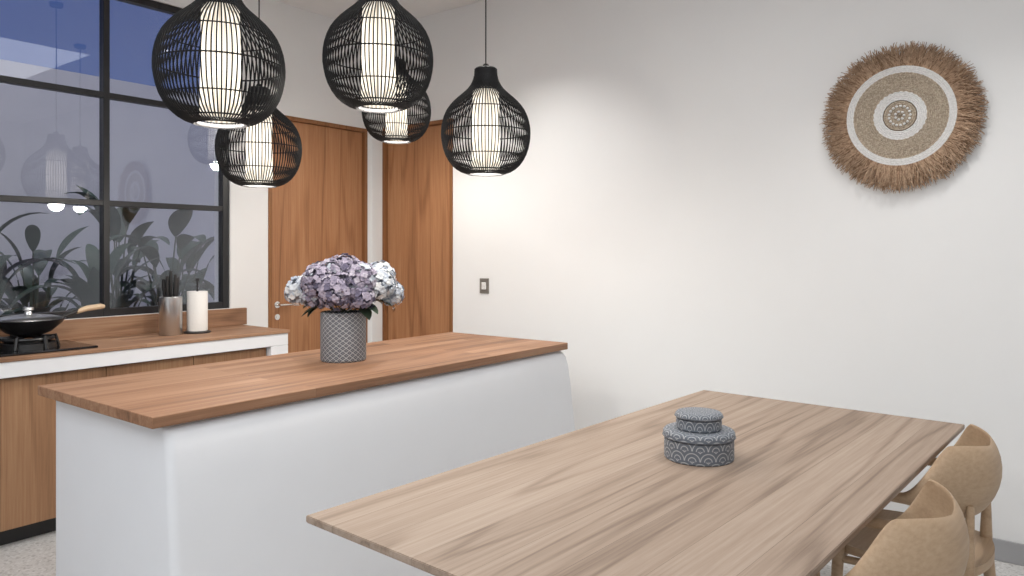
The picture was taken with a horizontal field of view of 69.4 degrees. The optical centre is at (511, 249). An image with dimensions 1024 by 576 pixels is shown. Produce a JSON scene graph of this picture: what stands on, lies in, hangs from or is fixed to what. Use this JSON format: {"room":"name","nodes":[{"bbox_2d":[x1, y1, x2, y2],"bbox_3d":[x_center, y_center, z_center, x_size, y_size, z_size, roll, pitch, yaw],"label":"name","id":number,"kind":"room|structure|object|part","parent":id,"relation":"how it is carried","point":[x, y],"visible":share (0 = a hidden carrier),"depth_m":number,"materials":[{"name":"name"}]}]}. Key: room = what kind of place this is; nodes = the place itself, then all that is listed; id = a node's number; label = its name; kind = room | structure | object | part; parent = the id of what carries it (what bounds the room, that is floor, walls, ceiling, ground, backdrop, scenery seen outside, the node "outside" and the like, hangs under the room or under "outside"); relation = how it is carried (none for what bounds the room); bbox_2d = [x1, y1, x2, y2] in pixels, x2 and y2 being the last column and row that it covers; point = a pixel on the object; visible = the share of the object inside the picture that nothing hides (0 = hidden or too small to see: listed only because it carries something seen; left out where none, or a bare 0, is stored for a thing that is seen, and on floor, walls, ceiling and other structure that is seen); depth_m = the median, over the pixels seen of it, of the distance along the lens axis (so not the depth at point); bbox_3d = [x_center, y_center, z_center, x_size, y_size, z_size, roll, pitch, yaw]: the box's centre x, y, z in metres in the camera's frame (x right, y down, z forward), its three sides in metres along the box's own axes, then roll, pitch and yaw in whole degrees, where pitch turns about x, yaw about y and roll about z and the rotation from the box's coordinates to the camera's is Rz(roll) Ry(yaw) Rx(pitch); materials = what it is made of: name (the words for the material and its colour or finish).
{"room":"dining room","nodes":[
{"label":"dining room","id":0,"kind":"room"},
{"bbox_2d":[64,0,371,342],"bbox_3d":[-3.228,-0.180,3.577,0.200,3.260,6.930,0,0,38],"label":"wall","id":1,"kind":"structure","parent":0,"point":[300,34],"depth_m":5.36,"materials":[{"name":"white paint"}]},
{"bbox_2d":[0,0,228,318],"bbox_3d":[-3.196,-0.590,3.528,0.060,1.980,4.010,0,0,38],"label":"frame","id":2,"kind":"object","parent":1,"relation":"attached to","point":[104,95],"visible":0.6,"depth_m":4.47,"materials":[{"name":"black metal"}]},
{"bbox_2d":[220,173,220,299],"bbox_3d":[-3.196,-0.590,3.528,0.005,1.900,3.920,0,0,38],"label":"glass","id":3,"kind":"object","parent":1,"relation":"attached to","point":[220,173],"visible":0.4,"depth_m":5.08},
{"bbox_2d":[272,118,361,352],"bbox_3d":[-1.509,0.242,5.723,0.045,2.400,0.866,0,0,38],"label":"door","id":4,"kind":"structure","parent":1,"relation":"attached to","point":[317,214],"depth_m":5.66,"materials":[{"name":"brown wood"}]},
{"bbox_2d":[274,301,293,319],"bbox_3d":[-1.665,0.444,5.433,0.061,0.136,0.149,0,0,38],"label":"door handle","id":5,"kind":"object","parent":4,"relation":"attached to","point":[277,304],"depth_m":5.40,"materials":[{"name":"silver metal"}]},
{"bbox_2d":[268,115,367,342],"bbox_3d":[-1.516,0.230,5.728,0.128,2.440,0.930,0,0,38],"label":"door frame","id":6,"kind":"structure","parent":1,"relation":"attached to","point":[363,131],"depth_m":5.94,"materials":[{"name":"brown wood"}]},
{"bbox_2d":[275,0,483,26],"bbox_3d":[-0.341,-1.885,1.228,7.640,0.150,7.130,0,0,38],"label":"ceiling","id":7,"kind":"structure","parent":0,"point":[333,9],"depth_m":5.48,"materials":[{"name":"paint"}]},
{"bbox_2d":[151,0,285,128],"bbox_3d":[-0.995,-1.118,2.527,0.425,1.383,0.425,0,0,38],"label":"pendant lamp","id":8,"kind":"object","parent":7,"relation":"hanging from","point":[220,90],"visible":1,"depth_m":2.45,"materials":[{"name":"black wicker"}]},
{"bbox_3d":[-0.995,-0.639,2.527,0.134,0.391,0.134,0,0,38],"label":"lamp shade","id":9,"kind":"part","parent":8,"relation":"part of","materials":[{"name":"white fabric"}]},
{"bbox_2d":[214,0,301,187],"bbox_3d":[-1.323,-1.070,3.871,0.434,1.478,0.434,0,0,38],"label":"pendant lamp","id":10,"kind":"object","parent":7,"relation":"hanging from","point":[259,172],"visible":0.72,"depth_m":3.81,"materials":[{"name":"black wicker"}]},
{"bbox_3d":[-1.323,-0.549,3.871,0.137,0.399,0.137,0,0,38],"label":"lamp shade","id":11,"kind":"part","parent":10,"relation":"part of","materials":[{"name":"white fabric"}]},
{"bbox_3d":[-1.323,-1.324,3.871,0.007,0.934,0.006,0,0,38],"label":"cord","id":12,"kind":"part","parent":10,"relation":"part of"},
{"bbox_2d":[322,0,432,113],"bbox_3d":[-0.547,-1.193,3.034,0.448,1.233,0.448,0,0,38],"label":"pendant lamp","id":13,"kind":"object","parent":7,"relation":"hanging from","point":[378,80],"visible":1,"depth_m":2.94,"materials":[{"name":"black wicker"}]},
{"bbox_3d":[-0.547,-0.800,3.034,0.141,0.412,0.141,0,0,38],"label":"lamp shade","id":14,"kind":"part","parent":13,"relation":"part of","materials":[{"name":"white fabric"}]},
{"bbox_2d":[361,25,430,143],"bbox_3d":[-0.765,-1.262,4.906,0.473,1.093,0.473,0,0,38],"label":"pendant lamp","id":15,"kind":"object","parent":7,"relation":"hanging from","point":[396,124],"visible":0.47,"depth_m":4.83,"materials":[{"name":"black wicker"}]},
{"bbox_3d":[-0.765,-0.945,4.906,0.144,0.420,0.144,0,0,38],"label":"lamp shade","id":16,"kind":"part","parent":15,"relation":"part of","materials":[{"name":"white fabric"}]},
{"bbox_2d":[441,0,530,176],"bbox_3d":[-0.131,-1.093,3.698,0.448,1.433,0.448,0,0,38],"label":"pendant lamp","id":17,"kind":"object","parent":7,"relation":"hanging from","point":[486,92],"visible":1,"depth_m":3.62,"materials":[{"name":"black wicker"}]},
{"bbox_3d":[-0.131,-1.355,3.698,0.007,0.871,0.006,0,0,38],"label":"cord","id":18,"kind":"part","parent":17,"relation":"part of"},
{"bbox_3d":[-0.131,-0.601,3.698,0.141,0.412,0.141,0,0,38],"label":"lamp shade","id":19,"kind":"part","parent":17,"relation":"part of","materials":[{"name":"white fabric"}]},
{"bbox_2d":[0,531,1023,575],"bbox_3d":[-0.341,1.500,1.228,7.640,0.100,7.130,0,0,38],"label":"floor","id":20,"kind":"structure","parent":0,"point":[36,555],"depth_m":3.44,"materials":[{"name":"tile"}]},
{"bbox_2d":[0,325,289,545],"bbox_3d":[-2.955,0.984,3.304,0.561,0.932,4.230,0,0,38],"label":"kitchen cabinet","id":21,"kind":"object","parent":20,"relation":"on","point":[27,418],"depth_m":3.73,"materials":[{"name":"brown wood"}]},
{"bbox_2d":[0,333,97,356],"bbox_3d":[-2.558,0.479,3.775,0.400,0.078,0.680,0,0,38],"label":"gas hob","id":22,"kind":"object","parent":21,"relation":"in","point":[11,345],"visible":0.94,"depth_m":3.77,"materials":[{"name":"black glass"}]},
{"bbox_2d":[0,303,104,336],"bbox_3d":[-2.435,0.370,3.934,0.340,0.153,0.583,0,0,38],"label":"wok","id":23,"kind":"object","parent":22,"relation":"on","point":[27,324],"visible":1,"depth_m":3.77,"materials":[{"name":"black metal"}]},
{"bbox_3d":[-2.509,0.327,3.838,0.316,0.065,0.316,0,0,38],"label":"lid","id":24,"kind":"part","parent":23,"relation":"part of","materials":[{"name":"glass"}]},
{"bbox_2d":[0,317,65,336],"bbox_3d":[-2.509,0.403,3.838,0.340,0.088,0.340,0,0,38],"label":"bowl","id":25,"kind":"object","parent":23,"relation":"attached to","point":[15,326],"depth_m":3.74,"materials":[{"name":"black metal"}]},
{"bbox_3d":[-2.405,0.348,4.032,0.021,0.054,0.116,0,0,22],"label":"handle","id":26,"kind":"part","parent":23,"relation":"part of","materials":[{"name":"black metal"}]},
{"bbox_3d":[-2.325,0.993,3.766,0.020,0.735,0.486,0,0,38],"label":"cabinet door","id":27,"kind":"part","parent":21,"relation":"part of","materials":[{"name":"brown wood"}]},
{"bbox_2d":[0,308,246,342],"bbox_3d":[-3.158,0.460,3.479,0.029,0.116,4.260,0,0,38],"label":"backsplash","id":28,"kind":"structure","parent":21,"relation":"on","point":[72,329],"depth_m":4.50,"materials":[{"name":"brown wood"}]},
{"bbox_2d":[0,325,289,362],"bbox_3d":[-2.955,0.528,3.304,0.561,0.020,4.230,0,0,38],"label":"countertop","id":29,"kind":"structure","parent":21,"relation":"on","point":[144,340],"depth_m":4.28,"materials":[{"name":"brown wood"}]},
{"bbox_3d":[-2.026,0.993,4.154,0.020,0.735,0.486,0,0,38],"label":"cabinet door","id":30,"kind":"part","parent":21,"relation":"part of","materials":[{"name":"brown wood"}]},
{"bbox_2d":[159,271,181,335],"bbox_3d":[-2.085,0.323,4.521,0.130,0.390,0.130,0,0,38],"label":"knife block","id":31,"kind":"object","parent":21,"relation":"on","point":[170,303],"visible":1,"depth_m":4.48,"materials":[{"name":"metal"}]},
{"bbox_2d":[183,278,210,333],"bbox_3d":[-1.971,0.345,4.636,0.160,0.345,0.160,0,0,38],"label":"paper towel holder","id":32,"kind":"object","parent":21,"relation":"on","point":[197,301],"visible":1,"depth_m":4.59,"materials":[{"name":"white paper"}]},
{"bbox_3d":[-1.971,0.341,4.636,0.024,0.335,0.024,0,0,38],"label":"rod","id":33,"kind":"part","parent":32,"relation":"part of","materials":[{"name":"black metal"}]},
{"bbox_3d":[-1.727,0.993,4.542,0.020,0.735,0.486,0,0,38],"label":"cabinet door","id":34,"kind":"part","parent":21,"relation":"part of","materials":[{"name":"brown wood"}]},
{"bbox_2d":[38,332,574,575],"bbox_3d":[-0.725,0.990,3.570,0.965,0.920,2.453,0,0,38],"label":"kitchen island","id":35,"kind":"object","parent":20,"relation":"on","point":[218,468],"visible":0.92,"depth_m":2.81,"materials":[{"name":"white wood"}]},
{"bbox_2d":[38,332,567,428],"bbox_3d":[-0.768,0.549,3.564,0.905,0.038,2.390,0,0,38],"label":"island countertop","id":36,"kind":"structure","parent":35,"relation":"on","point":[154,399],"depth_m":3.05,"materials":[{"name":"brown wood"}]},
{"bbox_2d":[320,310,365,362],"bbox_3d":[-0.813,0.412,3.567,0.216,0.235,0.216,0,0,38],"label":"vase","id":37,"kind":"object","parent":36,"relation":"on","point":[342,335],"visible":0.83,"depth_m":3.47,"materials":[{"name":"ceramic"}]},
{"bbox_2d":[284,253,404,319],"bbox_3d":[-0.815,0.171,3.588,0.521,0.312,0.469,0,0,38],"label":"hydrangea bouquet","id":38,"kind":"object","parent":37,"relation":"in","point":[345,279],"visible":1,"depth_m":3.46,"materials":[{"name":"purple plant"}]},
{"bbox_2d":[306,390,964,575],"bbox_3d":[0.637,1.075,2.461,1.130,0.750,2.310,0,0,41],"label":"dining table","id":39,"kind":"object","parent":20,"relation":"on","point":[803,480],"visible":0.93,"depth_m":2.07,"materials":[{"name":"brown wood"}]},
{"bbox_2d":[662,422,735,466],"bbox_3d":[0.631,0.651,2.499,0.242,0.098,0.242,0,0,38],"label":"decorative box","id":40,"kind":"object","parent":39,"relation":"on","point":[716,449],"visible":0.8,"depth_m":2.40,"materials":[{"name":"ceramic"}]},
{"bbox_2d":[674,407,723,432],"bbox_3d":[0.631,0.573,2.499,0.162,0.058,0.162,0,0,38],"label":"decorative box","id":41,"kind":"object","parent":40,"relation":"on","point":[688,419],"visible":1,"depth_m":2.44,"materials":[{"name":"ceramic"}]},
{"bbox_3d":[0.631,0.553,2.499,0.158,0.018,0.158,0,0,38],"label":"lid","id":42,"kind":"part","parent":41,"relation":"part of","materials":[{"name":"ceramic"}]},
{"bbox_3d":[0.631,0.615,2.499,0.238,0.026,0.238,0,0,38],"label":"lid","id":43,"kind":"part","parent":40,"relation":"part of","materials":[{"name":"ceramic"}]},
{"bbox_2d":[815,479,969,575],"bbox_3d":[0.907,1.036,1.939,0.492,0.832,0.568,0,0,41],"label":"dining chair","id":44,"kind":"object","parent":20,"relation":"on","point":[931,537],"visible":0.77,"depth_m":1.70,"materials":[{"name":"beige fabric"}]},
{"bbox_2d":[831,424,1001,575],"bbox_3d":[1.410,1.036,2.575,0.492,0.832,0.568,0,0,41],"label":"dining chair","id":45,"kind":"object","parent":20,"relation":"on","point":[970,469],"visible":0.59,"depth_m":2.35,"materials":[{"name":"beige fabric"}]},
{"bbox_3d":[1.105,1.123,2.527,0.058,0.657,0.039,0,0,26],"label":"leg","id":46,"kind":"part","parent":45,"relation":"part of","materials":[{"name":"brown wood"}]},
{"bbox_3d":[1.273,1.050,2.425,0.374,0.026,0.025,0,0,32],"label":"rail","id":47,"kind":"part","parent":45,"relation":"part of","materials":[{"name":"brown wood"}]},
{"bbox_3d":[1.401,1.023,2.582,0.470,0.046,0.492,0,0,41],"label":"seat","id":48,"kind":"part","parent":45,"relation":"part of","materials":[{"name":"beige fabric"}]},
{"bbox_3d":[1.438,1.130,2.306,0.048,0.643,0.082,0,0,-4],"label":"leg","id":49,"kind":"part","parent":45,"relation":"part of","materials":[{"name":"brown wood"}]},
{"bbox_3d":[1.680,1.130,2.588,0.082,0.643,0.048,0,0,-5],"label":"leg","id":50,"kind":"part","parent":45,"relation":"part of","materials":[{"name":"brown wood"}]},
{"bbox_2d":[372,0,1023,543],"bbox_3d":[1.852,-0.180,3.913,7.440,3.260,0.200,0,0,38],"label":"wall","id":51,"kind":"structure","parent":0,"point":[676,214],"depth_m":4.24,"materials":[{"name":"white paint"}]},
{"bbox_2d":[382,118,452,340],"bbox_3d":[-0.712,0.230,5.832,0.765,2.440,0.128,0,0,38],"label":"door frame","id":52,"kind":"structure","parent":51,"relation":"attached to","point":[436,122],"depth_m":6.00,"materials":[{"name":"brown wood"}]},
{"bbox_2d":[388,125,448,339],"bbox_3d":[-0.717,0.242,5.825,0.701,2.400,0.045,0,0,38],"label":"leaf","id":53,"kind":"object","parent":51,"relation":"attached to","point":[418,170],"visible":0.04,"depth_m":5.80,"materials":[{"name":"brown wood"}]},
{"bbox_2d":[480,278,488,293],"bbox_3d":[-0.202,0.260,5.359,0.084,0.110,0.014,0,0,38],"label":"light switch","id":54,"kind":"object","parent":51,"relation":"attached to","point":[484,282],"visible":1,"depth_m":5.35,"materials":[{"name":"grey plastic"}]},
{"bbox_2d":[821,41,988,193],"bbox_3d":[1.927,-0.658,3.686,0.759,0.754,0.056,0,0,38],"label":"wall decoration","id":55,"kind":"object","parent":51,"relation":"attached to","point":[907,115],"depth_m":3.68,"materials":[{"name":"brown wicker"}]},
{"bbox_2d":[993,538,1023,565],"bbox_3d":[2.069,1.400,3.612,6.330,0.100,0.012,0,0,38],"label":"baseboard","id":56,"kind":"structure","parent":51,"relation":"attached to","point":[1011,552],"depth_m":3.42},
{"label":"outside","id":57,"kind":"structure","parent":0,"visible":0},
{"bbox_3d":[-5.360,1.650,6.021,6.160,0.200,15.000,0,0,38],"label":"ground","id":58,"kind":"structure","parent":57,"visible":0},
{"bbox_2d":[0,59,213,314],"bbox_3d":[-5.106,-0.060,5.825,0.200,3.220,15.000,0,0,38],"label":"wall","id":59,"kind":"structure","parent":58,"relation":"on","point":[49,140],"depth_m":7.02,"materials":[{"name":"paint"}]},
{"bbox_3d":[-3.768,1.375,4.858,1.700,0.350,6.100,0,0,38],"label":"planter","id":60,"kind":"object","parent":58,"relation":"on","visible":0},
{"bbox_2d":[0,212,78,314],"bbox_3d":[-3.496,0.387,4.883,1.373,1.625,1.393,0,0,38],"label":"plant","id":61,"kind":"object","parent":60,"relation":"on","point":[4,271],"visible":0.65,"depth_m":4.99,"materials":[{"name":"green plant"}]},
{"bbox_2d":[0,225,87,313],"bbox_3d":[-3.549,0.503,5.556,0.940,1.392,0.826,0,0,12],"label":"plant","id":62,"kind":"object","parent":60,"relation":"on","point":[36,299],"visible":0.42,"depth_m":5.54,"materials":[{"name":"green plant"}]},
{"bbox_2d":[11,307,78,313],"bbox_3d":[-3.147,0.781,4.865,0.879,0.836,0.787,0,0,-14],"label":"plant","id":63,"kind":"object","parent":60,"relation":"on","point":[58,308],"visible":0.02,"depth_m":4.75,"materials":[{"name":"green plant"}]},
{"bbox_2d":[44,243,160,307],"bbox_3d":[-3.003,0.573,5.465,0.745,1.252,0.838,0,0,-30],"label":"plant","id":64,"kind":"object","parent":60,"relation":"on","point":[87,292],"visible":0.38,"depth_m":5.38,"materials":[{"name":"green plant"}]},
{"bbox_2d":[43,185,169,306],"bbox_3d":[-3.266,0.329,6.153,0.918,1.739,1.005,0,0,-8],"label":"plant","id":65,"kind":"object","parent":60,"relation":"on","point":[121,217],"visible":0.34,"depth_m":5.99,"materials":[{"name":"green plant"}]},
{"bbox_2d":[110,210,213,305],"bbox_3d":[-2.780,0.430,5.974,0.869,1.538,0.933,0,0,38],"label":"plant","id":66,"kind":"object","parent":60,"relation":"on","point":[178,220],"visible":0.49,"depth_m":5.91,"materials":[{"name":"green plant"}]},
{"bbox_2d":[125,236,213,305],"bbox_3d":[-2.869,0.528,6.513,0.825,1.342,1.104,0,0,20],"label":"plant","id":67,"kind":"object","parent":60,"relation":"on","point":[201,250],"visible":0.2,"depth_m":6.52,"materials":[{"name":"green plant"}]},
{"bbox_2d":[186,278,213,303],"bbox_3d":[-2.490,0.698,6.469,0.640,1.001,0.748,0,0,6],"label":"plant","id":68,"kind":"object","parent":60,"relation":"on","point":[211,286],"visible":0.02,"depth_m":6.30,"materials":[{"name":"green plant"}]}
]}

